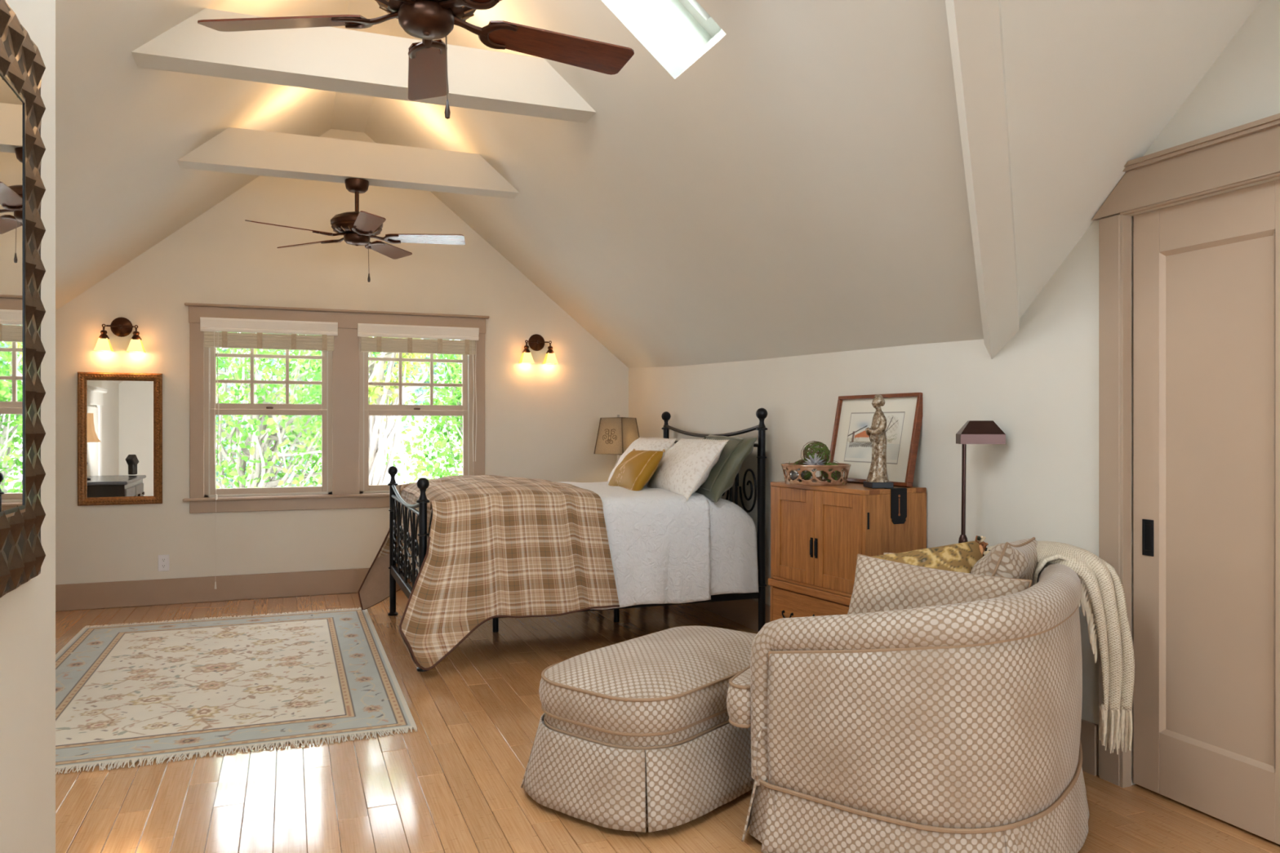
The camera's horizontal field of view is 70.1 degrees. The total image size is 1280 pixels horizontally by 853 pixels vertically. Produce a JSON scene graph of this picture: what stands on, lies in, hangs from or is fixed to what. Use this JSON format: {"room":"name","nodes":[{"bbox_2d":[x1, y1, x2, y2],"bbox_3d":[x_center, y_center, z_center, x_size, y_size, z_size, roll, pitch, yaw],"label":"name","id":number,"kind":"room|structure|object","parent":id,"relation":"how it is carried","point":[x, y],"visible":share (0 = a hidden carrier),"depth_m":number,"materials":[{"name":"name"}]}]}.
{"room":"bedroom","nodes":[
{"label":"bedroom","id":0,"kind":"room"},
{"bbox_2d":[0,0,55,852],"bbox_3d":[-1.080,-0.174,-0.506,1.380,2.907,5.030,0,0,-21],"label":"wall partition","id":1,"kind":"structure","parent":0,"point":[28,611],"depth_m":1.96,"materials":[{"name":"beige paint"}]},
{"bbox_2d":[0,0,45,598],"bbox_3d":[-1.057,-0.235,1.407,0.034,1.080,1.045,0,0,-21],"label":"wall mirror","id":2,"kind":"object","parent":1,"relation":"attached to","point":[22,66],"visible":1,"depth_m":1.73,"materials":[{"name":"black mirror"}]},
{"bbox_2d":[55,128,628,584],"bbox_3d":[-2.271,-0.497,7.082,4.600,3.555,0.140,0,0,-21],"label":"wall","id":3,"kind":"structure","parent":0,"point":[542,421],"depth_m":6.88,"materials":[{"name":"beige paint"}]},
{"bbox_2d":[77,372,162,506],"bbox_3d":[-3.672,0.086,6.450,0.526,0.933,0.035,0,0,-21],"label":"framed mirror","id":4,"kind":"object","parent":3,"relation":"attached to","point":[120,415],"visible":1,"depth_m":6.45,"materials":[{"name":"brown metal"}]},
{"bbox_2d":[93,317,146,352],"bbox_3d":[-3.654,-0.651,6.414,0.308,0.248,0.114,0,0,-21],"label":"wall sconce","id":5,"kind":"object","parent":3,"relation":"attached to","point":[119,326],"visible":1,"depth_m":6.42,"materials":[{"name":"yellow glass"}]},
{"bbox_2d":[97,324,109,339],"bbox_3d":[-3.746,-0.629,6.376,0.068,0.178,0.068,0,0,-21],"label":"socket","id":6,"kind":"object","parent":5,"relation":"attached to","point":[103,336],"depth_m":6.36,"materials":[{"name":"brown metal"}]},
{"bbox_2d":[130,324,141,340],"bbox_3d":[-3.560,-0.629,6.447,0.068,0.178,0.068,0,0,-21],"label":"socket","id":7,"kind":"object","parent":5,"relation":"attached to","point":[135,337],"depth_m":6.43,"materials":[{"name":"brown metal"}]},
{"bbox_2d":[158,554,168,571],"bbox_3d":[-3.423,0.981,6.558,0.072,0.118,0.010,0,0,-21],"label":"wall outlet","id":8,"kind":"object","parent":3,"relation":"attached to","point":[163,560],"visible":1,"depth_m":6.56,"materials":[{"name":"white plastic"}]},
{"bbox_2d":[160,557,166,562],"bbox_3d":[-3.423,0.959,6.557,0.035,0.035,0.007,0,0,-21],"label":"receptacle","id":9,"kind":"object","parent":8,"relation":"attached to","point":[162,559],"depth_m":6.55,"materials":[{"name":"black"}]},
{"bbox_2d":[160,564,166,568],"bbox_3d":[-3.423,1.003,6.557,0.035,0.035,0.007,0,0,-21],"label":"receptacle","id":10,"kind":"object","parent":8,"relation":"attached to","point":[162,566],"depth_m":6.55,"materials":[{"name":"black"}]},
{"bbox_2d":[55,568,412,611],"bbox_3d":[-2.242,1.188,7.008,4.600,0.183,0.018,0,0,-21],"label":"baseboard","id":11,"kind":"structure","parent":3,"relation":"attached to","point":[85,596],"depth_m":6.65,"materials":[{"name":"brown paint"}]},
{"bbox_2d":[204,331,332,497],"bbox_3d":[-2.791,-0.117,6.880,0.887,1.275,0.133,0,0,-21],"label":"window","id":12,"kind":"structure","parent":3,"relation":"in","point":[325,409],"depth_m":6.85,"materials":[{"name":"beige paint"}]},
{"bbox_2d":[200,316,337,589],"bbox_3d":[-2.741,0.196,6.774,0.944,1.972,0.043,0,0,-21],"label":"roman shade","id":13,"kind":"object","parent":12,"relation":"attached to","point":[252,337],"visible":1,"depth_m":6.75,"materials":[{"name":"beige fabric"}]},
{"bbox_2d":[182,302,489,513],"bbox_3d":[-2.255,-0.132,6.985,2.235,1.521,0.056,0,0,-21],"label":"trim","id":14,"kind":"structure","parent":3,"relation":"attached to","point":[345,354],"depth_m":6.97,"materials":[{"name":"brown paint"}]},
{"bbox_2d":[359,336,472,493],"bbox_3d":[-1.782,-0.117,7.268,0.880,1.275,0.133,0,0,-21],"label":"window","id":15,"kind":"structure","parent":3,"relation":"in","point":[465,410],"depth_m":7.23,"materials":[{"name":"beige paint"}]},
{"bbox_2d":[357,323,479,461],"bbox_3d":[-1.730,-0.255,7.162,0.930,1.070,0.043,0,0,-21],"label":"roman shade","id":16,"kind":"object","parent":15,"relation":"attached to","point":[397,341],"visible":1,"depth_m":7.16,"materials":[{"name":"beige fabric"}]},
{"bbox_2d":[519,333,558,364],"bbox_3d":[-0.835,-0.641,7.497,0.308,0.248,0.114,0,0,-21],"label":"wall sconce","id":17,"kind":"object","parent":3,"relation":"attached to","point":[536,342],"visible":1,"depth_m":7.50,"materials":[{"name":"brown metal"}]},
{"bbox_2d":[522,340,530,352],"bbox_3d":[-0.927,-0.619,7.458,0.068,0.178,0.068,0,0,-21],"label":"socket","id":18,"kind":"object","parent":17,"relation":"attached to","point":[526,348],"depth_m":7.44,"materials":[{"name":"brown metal"}]},
{"bbox_2d":[546,341,554,353],"bbox_3d":[-0.741,-0.619,7.530,0.068,0.178,0.068,0,0,-21],"label":"socket","id":19,"kind":"object","parent":17,"relation":"attached to","point":[550,350],"depth_m":7.51,"materials":[{"name":"brown metal"}]},
{"bbox_2d":[55,0,1261,368],"bbox_3d":[-0.414,-1.309,2.388,4.700,1.933,9.955,0,0,-21],"label":"ceiling","id":20,"kind":"structure","parent":0,"point":[798,188],"depth_m":4.02,"materials":[{"name":"beige paint"}]},
{"bbox_2d":[177,127,519,198],"bbox_3d":[-1.762,-1.658,5.724,2.029,0.236,0.170,0,0,-21],"label":"trim","id":21,"kind":"structure","parent":20,"relation":"attached to","point":[233,150],"depth_m":5.62,"materials":[{"name":"beige paint"}]},
{"bbox_2d":[244,177,465,282],"bbox_3d":[-1.729,-1.224,5.730,1.236,0.631,1.298,0,0,-7],"label":"ceiling fan","id":22,"kind":"object","parent":21,"relation":"hanging from","point":[357,227],"visible":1,"depth_m":5.70,"materials":[{"name":"brown metal"}]},
{"bbox_2d":[131,8,596,123],"bbox_3d":[-1.180,-1.658,4.190,2.016,0.236,0.170,0,0,-21],"label":"ceiling beam","id":23,"kind":"structure","parent":20,"relation":"attached to","point":[331,59],"depth_m":4.08,"materials":[{"name":"beige paint"}]},
{"bbox_2d":[601,0,726,79],"bbox_3d":[-0.036,-1.909,3.490,0.996,0.920,0.482,0,0,-21],"label":"window","id":24,"kind":"structure","parent":20,"relation":"attached to","point":[677,33],"depth_m":3.80,"materials":[{"name":"white glass"}]},
{"bbox_2d":[55,590,1279,852],"bbox_3d":[-0.377,1.299,2.402,5.180,0.042,10.355,0,0,-21],"label":"floor","id":25,"kind":"structure","parent":0,"point":[452,784],"depth_m":3.20,"materials":[{"name":"brown wood"}]},
{"bbox_2d":[55,607,417,774],"bbox_3d":[-2.233,1.272,4.812,1.730,0.015,2.850,0,0,-21],"label":"area rug","id":26,"kind":"object","parent":25,"relation":"on","point":[125,693],"visible":0.97,"depth_m":4.41,"materials":[{"name":"fabric"}]},
{"bbox_2d":[387,408,767,671],"bbox_3d":[-0.470,0.584,5.856,2.080,1.393,1.571,0,0,-21],"label":"bed","id":27,"kind":"object","parent":25,"relation":"on","point":[396,556],"visible":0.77,"depth_m":5.51,"materials":[{"name":"black metal"}]},
{"bbox_2d":[357,475,619,670],"bbox_3d":[-0.992,0.785,5.611,1.290,0.932,1.842,0,0,-21],"label":"comforter","id":28,"kind":"object","parent":27,"relation":"on","point":[498,546],"visible":0.96,"depth_m":4.94,"materials":[{"name":"fabric"}]},
{"bbox_2d":[407,506,741,574],"bbox_3d":[-0.466,0.725,5.857,1.900,0.470,1.430,0,0,-21],"label":"mattress","id":29,"kind":"object","parent":27,"relation":"on","point":[431,517],"visible":0.1,"depth_m":5.18,"materials":[{"name":"white fabric"}]},
{"bbox_2d":[706,497,758,595],"bbox_3d":[0.119,0.705,6.083,0.686,0.588,1.575,0,0,-21],"label":"sheet","id":30,"kind":"object","parent":29,"relation":"on","point":[733,531],"visible":0.38,"depth_m":5.43,"materials":[{"name":"white fabric"}]},
{"bbox_2d":[560,481,711,609],"bbox_3d":[-0.215,0.704,5.955,0.754,0.640,1.618,0,0,-21],"label":"coverlet","id":31,"kind":"object","parent":30,"relation":"on","point":[659,540],"visible":0.63,"depth_m":5.26,"materials":[{"name":"white fabric"}]},
{"bbox_2d":[608,448,665,490],"bbox_3d":[-0.038,0.295,5.984,0.232,0.310,0.656,0,0,-18],"label":"cushion","id":32,"kind":"object","parent":31,"relation":"on","point":[637,468],"visible":0.77,"depth_m":5.77,"materials":[{"name":"fabric"}]},
{"bbox_2d":[607,436,676,486],"bbox_3d":[-0.004,0.258,6.426,0.303,0.363,0.801,0,0,-21],"label":"pillow","id":33,"kind":"object","parent":31,"relation":"on","point":[642,443],"visible":0.41,"depth_m":6.30,"materials":[{"name":"fabric"}]},
{"bbox_2d":[647,438,728,500],"bbox_3d":[0.276,0.258,5.751,0.301,0.363,0.801,0,0,-21],"label":"pillow","id":34,"kind":"object","parent":31,"relation":"on","point":[688,464],"visible":0.79,"depth_m":5.52,"materials":[{"name":"fabric"}]},
{"bbox_2d":[695,434,756,502],"bbox_3d":[0.457,0.250,5.746,0.309,0.395,0.744,0,0,-17],"label":"sham","id":35,"kind":"object","parent":30,"relation":"on","point":[722,477],"visible":0.59,"depth_m":5.45,"materials":[{"name":"green fabric"}]},
{"bbox_2d":[520,626,756,832],"bbox_3d":[0.132,1.039,3.401,0.700,0.482,1.158,0,0,39],"label":"ottoman","id":36,"kind":"object","parent":25,"relation":"on","point":[635,735],"visible":0.76,"depth_m":2.99,"materials":[{"name":"beige fabric"}]},
{"bbox_2d":[538,626,756,733],"bbox_3d":[0.132,0.890,3.401,0.605,0.184,1.063,0,0,39],"label":"cushion","id":37,"kind":"object","parent":36,"relation":"on","point":[673,680],"depth_m":3.06,"materials":[{"name":"beige fabric"}]},
{"bbox_2d":[768,481,926,622],"bbox_3d":[0.989,0.777,4.442,0.392,0.995,0.716,0,0,-28],"label":"base cabinet","id":38,"kind":"object","parent":25,"relation":"on","point":[818,533],"visible":0.44,"depth_m":4.27,"materials":[{"name":"brown wood"}]},
{"bbox_2d":[773,575,852,597],"bbox_3d":[0.998,0.767,4.447,0.372,0.015,0.664,0,0,-28],"label":"shelf","id":39,"kind":"object","parent":38,"relation":"attached to","point":[813,587],"depth_m":4.37,"materials":[{"name":"brown wood"}]},
{"bbox_2d":[781,462,851,485],"bbox_3d":[0.866,0.233,4.494,0.340,0.098,0.340,0,0,-21],"label":"bowl","id":40,"kind":"object","parent":38,"relation":"on","point":[788,467],"visible":0.88,"depth_m":4.37,"materials":[{"name":"brown metal"}]},
{"bbox_2d":[790,468,804,481],"bbox_3d":[0.769,0.236,4.468,0.071,0.072,0.071,0,0,-21],"label":"glass ball","id":41,"kind":"object","parent":40,"relation":"in","point":[793,473],"visible":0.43,"depth_m":4.44,"materials":[{"name":"grey"}]},
{"bbox_2d":[789,458,815,481],"bbox_3d":[0.815,0.222,4.577,0.120,0.130,0.116,0,0,-21],"label":"moss ball","id":42,"kind":"object","parent":40,"relation":"in","point":[806,476],"visible":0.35,"depth_m":4.55,"materials":[{"name":"green plant"}]},
{"bbox_2d":[802,453,824,471],"bbox_3d":[0.839,0.173,4.393,0.103,0.091,0.103,0,0,24],"label":"silver urchin","id":43,"kind":"object","parent":40,"relation":"in","point":[815,461],"visible":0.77,"depth_m":4.38,"materials":[{"name":"grey metal"}]},
{"bbox_2d":[800,440,831,465],"bbox_3d":[0.867,0.138,4.505,0.148,0.135,0.136,0,0,-21],"label":"moss ball","id":44,"kind":"object","parent":40,"relation":"in","point":[826,451],"visible":0.73,"depth_m":4.48,"materials":[{"name":"green plant"}]},
{"bbox_2d":[819,460,844,484],"bbox_3d":[0.929,0.229,4.412,0.116,0.128,0.119,0,0,5],"label":"moss ball","id":45,"kind":"object","parent":40,"relation":"in","point":[824,474],"visible":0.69,"depth_m":4.39,"materials":[{"name":"green plant"}]},
{"bbox_2d":[828,392,922,487],"bbox_3d":[1.154,0.062,4.517,0.118,0.443,0.610,0,0,-26],"label":"framed picture","id":46,"kind":"object","parent":38,"relation":"on","point":[851,444],"visible":0.74,"depth_m":4.48,"materials":[{"name":"white paper"}]},
{"bbox_2d":[863,394,893,488],"bbox_3d":[1.095,0.067,4.208,0.109,0.429,0.129,0,0,-6],"label":"statue","id":47,"kind":"object","parent":38,"relation":"on","point":[877,477],"visible":1,"depth_m":4.17,"materials":[{"name":"silver stone"}]},
{"bbox_2d":[726,563,1089,852],"bbox_3d":[0.965,0.869,3.111,1.017,0.797,1.393,0,0,31],"label":"armchair","id":48,"kind":"object","parent":25,"relation":"on","point":[952,728],"visible":0.94,"depth_m":2.53,"materials":[{"name":"beige fabric"}]},
{"bbox_2d":[855,535,990,573],"bbox_3d":[1.068,0.604,3.294,0.530,0.407,0.296,0,0,-2],"label":"cushion","id":49,"kind":"object","parent":48,"relation":"on","point":[962,557],"visible":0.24,"depth_m":3.28,"materials":[{"name":"brown fabric"}]},
{"bbox_2d":[847,554,1032,614],"bbox_3d":[0.949,0.645,3.004,0.609,0.385,0.246,0,0,36],"label":"cushion","id":50,"kind":"object","parent":48,"relation":"on","point":[880,584],"visible":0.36,"depth_m":3.00,"materials":[{"name":"beige fabric"}]},
{"bbox_2d":[970,537,1037,586],"bbox_3d":[1.252,0.590,3.200,0.244,0.424,0.460,0,0,30],"label":"cushion","id":51,"kind":"object","parent":48,"relation":"on","point":[1018,559],"visible":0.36,"depth_m":3.04,"materials":[{"name":"beige fabric"}]},
{"bbox_2d":[883,541,1134,755],"bbox_3d":[1.352,0.755,3.445,0.383,0.682,1.007,0,0,-40],"label":"knitted throw","id":52,"kind":"object","parent":48,"relation":"on","point":[1100,582],"visible":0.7,"depth_m":3.05,"materials":[{"name":"beige fabric"}]},
{"bbox_2d":[955,420,1005,543],"bbox_3d":[1.364,0.628,3.791,0.271,1.304,0.230,0,0,9],"label":"floor lamp","id":53,"kind":"object","parent":25,"relation":"on","point":[973,432],"visible":0.3,"depth_m":3.75,"materials":[{"name":"brown metal"}]},
{"bbox_2d":[955,420,1005,444],"bbox_3d":[1.411,0.024,3.784,0.176,0.096,0.108,0,0,9],"label":"lampshade","id":54,"kind":"object","parent":53,"relation":"attached to","point":[973,432],"depth_m":3.74,"materials":[{"name":"brown metal"}]},
{"bbox_3d":[-0.207,0.942,7.344,0.440,0.675,0.460,0,0,-21],"label":"nightstand","id":55,"kind":"object","parent":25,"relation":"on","visible":0},
{"bbox_2d":[593,414,639,468],"bbox_3d":[-0.175,0.255,7.357,0.286,0.700,0.285,0,0,33],"label":"bedside lamp","id":56,"kind":"object","parent":55,"relation":"on","point":[615,435],"visible":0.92,"depth_m":7.26,"materials":[{"name":"beige fabric"}]},
{"bbox_2d":[628,0,1279,785],"bbox_3d":[1.780,-0.378,3.231,0.100,3.315,9.956,0,0,-22],"label":"wall","id":57,"kind":"structure","parent":0,"point":[1041,388],"depth_m":3.82,"materials":[{"name":"beige paint"}]},
{"bbox_2d":[692,599,1098,776],"bbox_3d":[0.786,1.187,5.581,0.018,0.184,4.815,0,0,-22],"label":"baseboard","id":58,"kind":"structure","parent":57,"relation":"attached to","point":[744,612],"depth_m":5.71,"materials":[{"name":"brown paint"}]},
{"bbox_2d":[945,0,1019,359],"bbox_3d":[0.993,-1.113,2.694,0.149,1.739,2.641,0,0,25],"label":"beam","id":59,"kind":"structure","parent":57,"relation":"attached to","point":[975,26],"depth_m":2.98,"materials":[{"name":"beige paint"}]},
{"bbox_2d":[1092,113,1279,787],"bbox_3d":[1.940,0.179,2.636,0.076,2.202,1.530,0,0,-21],"label":"trim","id":60,"kind":"structure","parent":57,"relation":"attached to","point":[1246,153],"depth_m":3.23,"materials":[{"name":"brown paint"}]},
{"bbox_2d":[1133,178,1279,844],"bbox_3d":[2.031,0.240,2.633,0.090,2.100,1.600,0,0,-21],"label":"door","id":61,"kind":"structure","parent":57,"relation":"in","point":[1206,270],"depth_m":3.00,"materials":[{"name":"brown paint"}]},
{"label":"outside","id":62,"kind":"structure","parent":0,"visible":0},
{"bbox_3d":[-14.344,4.780,37.340,160.000,0.200,65.000,0,0,-21],"label":"ground","id":63,"kind":"structure","parent":62,"visible":0},
{"bbox_2d":[215,368,320,488],"bbox_3d":[-7.033,1.731,14.266,4.924,5.928,2.770,0,0,-25],"label":"tree","id":64,"kind":"object","parent":63,"relation":"on","point":[234,447],"visible":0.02,"depth_m":14.59,"materials":[{"name":"green plant"}]},
{"bbox_2d":[215,332,430,488],"bbox_3d":[-4.489,1.405,11.224,3.515,6.576,3.488,0,0,34],"label":"tree","id":65,"kind":"object","parent":63,"relation":"on","point":[258,438],"visible":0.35,"depth_m":10.96,"materials":[{"name":"green plant"}]},
{"bbox_2d":[215,352,462,488],"bbox_3d":[-6.523,1.377,25.347,16.800,6.595,7.000,0,0,-21],"label":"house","id":66,"kind":"structure","parent":63,"relation":"on","point":[404,477],"depth_m":22.51,"materials":[{"name":"white"}]},
{"bbox_2d":[216,331,462,468],"bbox_3d":[-6.527,0.574,19.377,9.266,8.236,4.409,0,0,-21],"label":"tree","id":67,"kind":"object","parent":63,"relation":"on","point":[417,391],"visible":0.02,"depth_m":19.58,"materials":[{"name":"green plant"}]},
{"bbox_2d":[368,337,429,484],"bbox_3d":[-2.587,1.771,9.141,1.004,5.842,0.799,0,0,-21],"label":"tree","id":68,"kind":"object","parent":63,"relation":"on","point":[377,394],"visible":0.23,"depth_m":9.10,"materials":[{"name":"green plant"}]},
{"bbox_2d":[395,353,462,483],"bbox_3d":[-2.538,1.325,15.049,3.282,6.739,2.709,0,0,-21],"label":"tree","id":69,"kind":"object","parent":63,"relation":"on","point":[457,425],"visible":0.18,"depth_m":14.72,"materials":[{"name":"green plant"}]},
{"bbox_3d":[-0.597,-1.658,2.658,2.006,0.236,0.170,0,0,-21],"label":"trim","id":70,"kind":"structure","parent":0,"visible":0},
{"bbox_2d":[197,0,634,119],"bbox_3d":[-0.579,-1.224,2.668,1.236,0.631,1.298,0,0,-31],"label":"ceiling fan","id":71,"kind":"object","parent":70,"relation":"hanging from","point":[428,20],"visible":1,"depth_m":2.75,"materials":[{"name":"brown wood"}]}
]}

